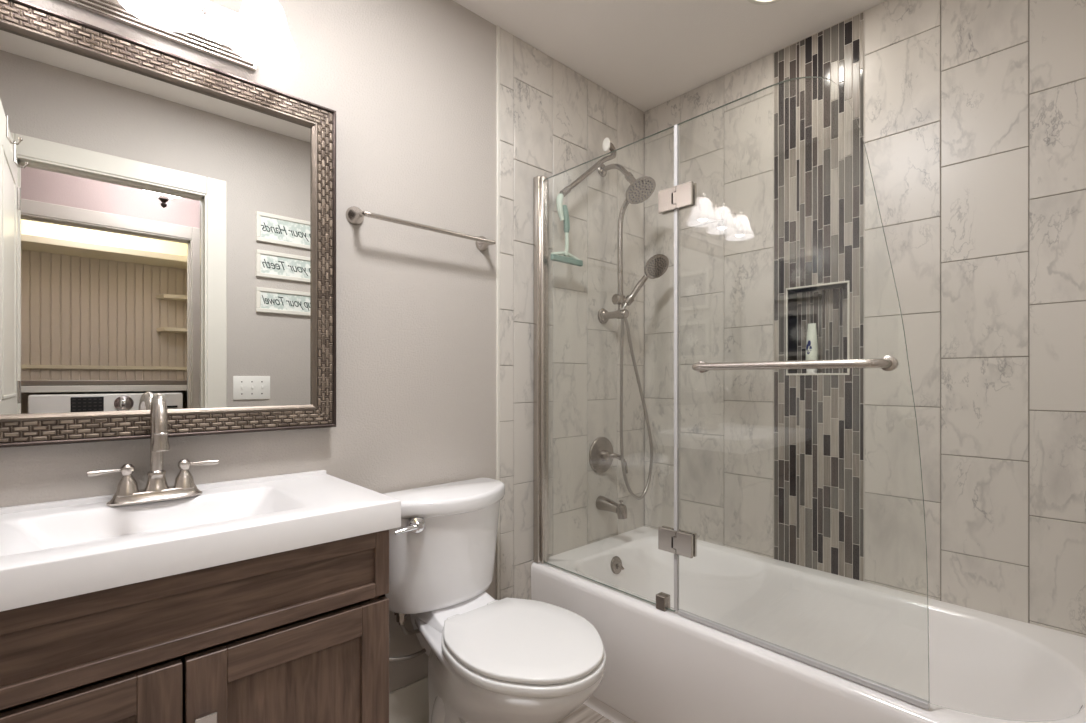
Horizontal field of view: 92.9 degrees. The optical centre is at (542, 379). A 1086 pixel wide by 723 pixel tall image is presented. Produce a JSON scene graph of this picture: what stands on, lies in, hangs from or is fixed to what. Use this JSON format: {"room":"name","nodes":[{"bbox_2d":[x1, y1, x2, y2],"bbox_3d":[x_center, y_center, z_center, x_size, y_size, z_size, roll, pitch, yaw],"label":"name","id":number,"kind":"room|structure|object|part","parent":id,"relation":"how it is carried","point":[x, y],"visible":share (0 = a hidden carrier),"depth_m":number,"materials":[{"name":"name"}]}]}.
{"room":"bathroom","nodes":[
{"label":"bathroom","id":0,"kind":"room"},
{"bbox_2d":[0,0,644,692],"bbox_3d":[-0.402,-0.074,1.749,2.565,2.440,0.122,0,0,-43],"label":"wall","id":1,"kind":"structure","parent":0,"point":[447,119],"depth_m":1.75,"materials":[{"name":"grey paint"}]},
{"bbox_2d":[0,0,335,447],"bbox_3d":[-0.890,-0.309,1.184,0.815,0.886,0.044,0,0,-43],"label":"wall mirror","id":2,"kind":"object","parent":1,"relation":"attached to","point":[168,220],"visible":0.98,"depth_m":1.17,"materials":[{"name":"silver metal"}]},
{"bbox_2d":[58,0,298,71],"bbox_3d":[-0.837,-0.880,1.124,0.552,0.184,0.217,0,0,-43],"label":"vanity light","id":3,"kind":"object","parent":1,"relation":"attached to","point":[259,34],"visible":1,"depth_m":1.21,"materials":[{"name":"white glass"}]},
{"bbox_3d":[-0.814,-0.849,1.100,0.152,0.122,0.152,0,0,-43],"label":"lamp shade","id":4,"kind":"part","parent":3,"relation":"part of","materials":[{"name":"white glass"}]},
{"bbox_3d":[-0.668,-0.849,1.237,0.152,0.122,0.152,0,0,-43],"label":"lamp shade","id":5,"kind":"part","parent":3,"relation":"part of","materials":[{"name":"white glass"}]},
{"bbox_2d":[389,612,425,661],"bbox_3d":[-0.446,0.764,1.545,0.231,0.164,0.074,0,0,-12],"label":"supply pipe","id":6,"kind":"object","parent":1,"relation":"attached to","point":[401,618],"visible":0.43,"depth_m":1.54,"materials":[{"name":"silver metal"}]},
{"bbox_2d":[389,676,428,722],"bbox_3d":[-0.395,1.061,1.671,0.623,0.170,0.016,0,0,-43],"label":"baseboard","id":7,"kind":"structure","parent":1,"relation":"attached to","point":[409,703],"depth_m":1.64,"materials":[{"name":"beige tile"}]},
{"bbox_2d":[346,206,495,251],"bbox_3d":[-0.361,-0.484,1.659,0.517,0.054,0.088,0,0,-43],"label":"towel bar","id":8,"kind":"object","parent":1,"relation":"attached to","point":[354,215],"visible":1,"depth_m":1.56,"materials":[{"name":"silver metal"}]},
{"bbox_3d":[-0.167,-0.074,1.895,0.012,2.440,0.014,0,0,-43],"label":"edge trim","id":9,"kind":"part","parent":1,"relation":"part of","materials":[{"name":"white paint"}]},
{"bbox_2d":[559,138,616,196],"bbox_3d":[0.197,-0.860,2.108,0.324,0.297,0.056,0,0,-43],"label":"rod","id":10,"kind":"object","parent":1,"relation":"attached to","point":[607,145],"visible":0.98,"depth_m":2.14,"materials":[{"name":"silver metal"}]},
{"bbox_2d":[550,193,582,266],"bbox_3d":[0.095,-0.588,2.032,0.171,0.264,0.028,0,0,-43],"label":"squeegee","id":11,"kind":"object","parent":10,"relation":"hanging from","point":[562,210],"visible":1,"depth_m":2.02,"materials":[{"name":"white plastic"}]},
{"bbox_3d":[0.095,-0.468,2.033,0.171,0.024,0.016,0,0,-43],"label":"blade","id":12,"kind":"part","parent":11,"relation":"part of","materials":[{"name":"green rubber"}]},
{"bbox_2d":[589,437,627,473],"bbox_3d":[0.289,0.335,2.245,0.162,0.162,0.097,0,0,-43],"label":"shower valve","id":13,"kind":"object","parent":1,"relation":"attached to","point":[601,454],"visible":0.88,"depth_m":2.25,"materials":[{"name":"silver metal"}]},
{"bbox_3d":[0.330,0.367,2.251,0.089,0.091,0.026,0,0,-6],"label":"lever","id":14,"kind":"part","parent":13,"relation":"part of","materials":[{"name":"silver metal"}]},
{"bbox_2d":[596,496,626,519],"bbox_3d":[0.300,0.553,2.223,0.058,0.080,0.145,0,0,-43],"label":"tub spout","id":15,"kind":"object","parent":1,"relation":"attached to","point":[603,503],"visible":1,"depth_m":2.21,"materials":[{"name":"silver metal"}]},
{"bbox_2d":[598,164,655,323],"bbox_3d":[0.351,-0.601,2.189,0.134,0.711,0.265,0,0,-43],"label":"shower","id":16,"kind":"object","parent":1,"relation":"attached to","point":[639,190],"visible":0.98,"depth_m":2.19,"materials":[{"name":"silver metal"}]},
{"bbox_3d":[0.313,-0.903,2.230,0.060,0.105,0.153,0,0,-43],"label":"shower arm","id":17,"kind":"part","parent":16,"relation":"part of","materials":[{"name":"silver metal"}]},
{"bbox_2d":[620,254,668,499],"bbox_3d":[0.439,-0.001,2.218,0.201,1.060,0.129,0,0,-33],"label":"shower","id":18,"kind":"object","parent":16,"relation":"attached to","point":[657,265],"visible":0.98,"depth_m":2.22,"materials":[{"name":"silver metal"}]},
{"bbox_2d":[558,704,613,722],"bbox_3d":[0.442,1.176,0.200,3.600,0.060,3.500,0,0,-43],"label":"floor","id":19,"kind":"structure","parent":0,"point":[582,714],"depth_m":1.75,"materials":[{"name":"beige tile"}]},
{"bbox_2d":[0,530,388,722],"bbox_3d":[-0.751,0.737,1.032,0.756,0.818,0.448,0,0,-43],"label":"vanity cabinet","id":20,"kind":"object","parent":19,"relation":"on","point":[301,635],"visible":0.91,"depth_m":0.93,"materials":[{"name":"brown wood"}]},
{"bbox_3d":[-0.761,0.758,0.766,0.372,0.545,0.020,0,0,-43],"label":"door","id":21,"kind":"part","parent":20,"relation":"part of","materials":[{"name":"brown wood"}]},
{"bbox_2d":[0,470,400,611],"bbox_3d":[-0.756,0.314,1.038,0.792,0.113,0.449,0,0,-43],"label":"vanity sink","id":22,"kind":"object","parent":20,"relation":"in","point":[54,550],"visible":0.97,"depth_m":1.01,"materials":[{"name":"white ceramic"}]},
{"bbox_2d":[86,393,217,505],"bbox_3d":[-0.858,0.148,1.143,0.174,0.238,0.182,0,0,2],"label":"sink faucet","id":23,"kind":"object","parent":22,"relation":"on","point":[157,488],"visible":1,"depth_m":1.12,"materials":[{"name":"silver metal"}]},
{"bbox_3d":[-0.925,0.197,1.090,0.012,0.012,0.057,0,0,39],"label":"lever","id":24,"kind":"part","parent":23,"relation":"part of","materials":[{"name":"silver metal"}]},
{"bbox_3d":[-0.901,0.216,1.120,0.043,0.068,0.043,0,0,-43],"label":"handle","id":25,"kind":"part","parent":23,"relation":"part of","materials":[{"name":"silver metal"}]},
{"bbox_3d":[-0.863,0.256,1.155,0.172,0.022,0.062,0,0,-43],"label":"plate","id":26,"kind":"part","parent":23,"relation":"part of","materials":[{"name":"silver metal"}]},
{"bbox_3d":[-0.827,0.139,1.115,0.047,0.218,0.155,0,0,-43],"label":"spout","id":27,"kind":"part","parent":23,"relation":"part of","materials":[{"name":"silver metal"}]},
{"bbox_3d":[-0.826,0.216,1.189,0.043,0.068,0.043,0,0,-43],"label":"handle","id":28,"kind":"part","parent":23,"relation":"part of","materials":[{"name":"silver metal"}]},
{"bbox_3d":[-0.795,0.197,1.211,0.057,0.012,0.012,0,0,-35],"label":"lever","id":29,"kind":"part","parent":23,"relation":"part of","materials":[{"name":"silver metal"}]},
{"bbox_3d":[-0.587,0.596,0.897,0.033,0.033,0.026,0,0,-43],"label":"handle","id":30,"kind":"part","parent":20,"relation":"part of","materials":[{"name":"silver metal"}]},
{"bbox_3d":[-0.484,0.758,1.024,0.374,0.545,0.020,0,0,-43],"label":"door","id":31,"kind":"part","parent":20,"relation":"part of","materials":[{"name":"brown wood"}]},
{"bbox_2d":[383,478,605,722],"bbox_3d":[-0.137,0.746,1.440,0.441,0.800,0.675,0,0,-43],"label":"toilet","id":32,"kind":"object","parent":19,"relation":"on","point":[506,660],"visible":0.99,"depth_m":1.46,"materials":[{"name":"white ceramic"}]},
{"bbox_3d":[-0.371,0.411,1.442,0.100,0.048,0.051,0,0,-43],"label":"flush lever","id":33,"kind":"part","parent":32,"relation":"part of","materials":[{"name":"silver metal"}]},
{"bbox_3d":[-0.290,0.539,1.606,0.416,0.298,0.204,0,0,-43],"label":"tank","id":34,"kind":"part","parent":32,"relation":"part of","materials":[{"name":"white ceramic"}]},
{"bbox_3d":[-0.289,0.370,1.604,0.440,0.048,0.229,0,0,-43],"label":"tank lid","id":35,"kind":"part","parent":32,"relation":"part of","materials":[{"name":"white ceramic"}]},
{"bbox_3d":[-0.100,0.935,1.435,0.372,0.422,0.594,0,0,-43],"label":"bowl","id":36,"kind":"part","parent":32,"relation":"part of","materials":[{"name":"white ceramic"}]},
{"bbox_3d":[-0.045,0.687,1.376,0.384,0.015,0.445,0,0,-43],"label":"lid","id":37,"kind":"part","parent":32,"relation":"part of","materials":[{"name":"white plastic"}]},
{"bbox_2d":[531,526,1085,722],"bbox_3d":[0.729,0.928,1.700,0.734,0.436,1.493,0,0,-43],"label":"bathtub","id":38,"kind":"object","parent":19,"relation":"on","point":[668,666],"visible":0.88,"depth_m":1.60,"materials":[{"name":"white ceramic"}]},
{"bbox_3d":[0.308,0.775,2.146,0.072,0.074,0.056,0,0,-43],"label":"overflow plate","id":39,"kind":"part","parent":38,"relation":"part of","materials":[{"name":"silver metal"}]},
{"bbox_2d":[533,76,929,709],"bbox_3d":[0.390,-0.037,1.553,0.088,1.494,1.249,0,0,-42],"label":"screen","id":40,"kind":"object","parent":38,"relation":"on","point":[676,198],"visible":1,"depth_m":1.56,"materials":[{"name":"clear glass"}]},
{"bbox_3d":[0.195,-0.032,1.786,0.008,1.472,0.604,0,0,-43],"label":"fixed panel","id":41,"kind":"part","parent":40,"relation":"part of","materials":[{"name":"clear glass"}]},
{"bbox_3d":[0.603,-0.035,1.312,0.078,0.034,0.495,0,0,-43],"label":"handle","id":42,"kind":"part","parent":40,"relation":"part of","materials":[{"name":"silver metal"}]},
{"bbox_3d":[0.617,-0.037,1.332,0.008,1.462,0.617,0,0,-43],"label":"door panel","id":43,"kind":"part","parent":40,"relation":"part of","materials":[{"name":"clear glass"}]},
{"bbox_2d":[453,0,886,111],"bbox_3d":[0.408,-1.324,0.236,3.600,0.060,3.600,0,0,-43],"label":"ceiling","id":44,"kind":"structure","parent":0,"point":[648,54],"depth_m":1.93,"materials":[{"name":"white paint"}]},
{"bbox_2d":[747,0,780,4],"bbox_3d":[0.754,-1.292,1.696,0.176,0.006,0.176,0,0,-43],"label":"recessed light","id":45,"kind":"object","parent":44,"relation":"in","point":[756,2],"visible":1,"depth_m":1.76,"materials":[{"name":"white paint"}]},
{"bbox_2d":[644,0,1085,637],"bbox_3d":[1.091,-0.074,1.951,0.144,2.440,1.620,0,0,-43],"label":"wall","id":46,"kind":"structure","parent":0,"point":[970,115],"depth_m":1.75,"materials":[{"name":"beige stone"}]},
{"bbox_2d":[806,323,817,372],"bbox_3d":[1.031,-0.118,1.981,0.038,0.192,0.045,0,0,-43],"label":"toiletry bottle","id":47,"kind":"object","parent":46,"relation":"in","point":[811,340],"visible":0.7,"depth_m":1.97,"materials":[{"name":"white plastic"}]},
{"bbox_2d":[806,340,811,353],"bbox_3d":[1.016,-0.122,1.975,0.004,0.054,0.024,0,0,-28],"label":"print","id":48,"kind":"object","parent":47,"relation":"attached to","point":[808,342],"depth_m":1.97,"materials":[{"name":"blue"}]},
{"bbox_3d":[1.052,-0.184,1.956,0.094,0.338,0.222,0,0,-43],"label":"niche trim","id":49,"kind":"part","parent":46,"relation":"part of","materials":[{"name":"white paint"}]}
]}

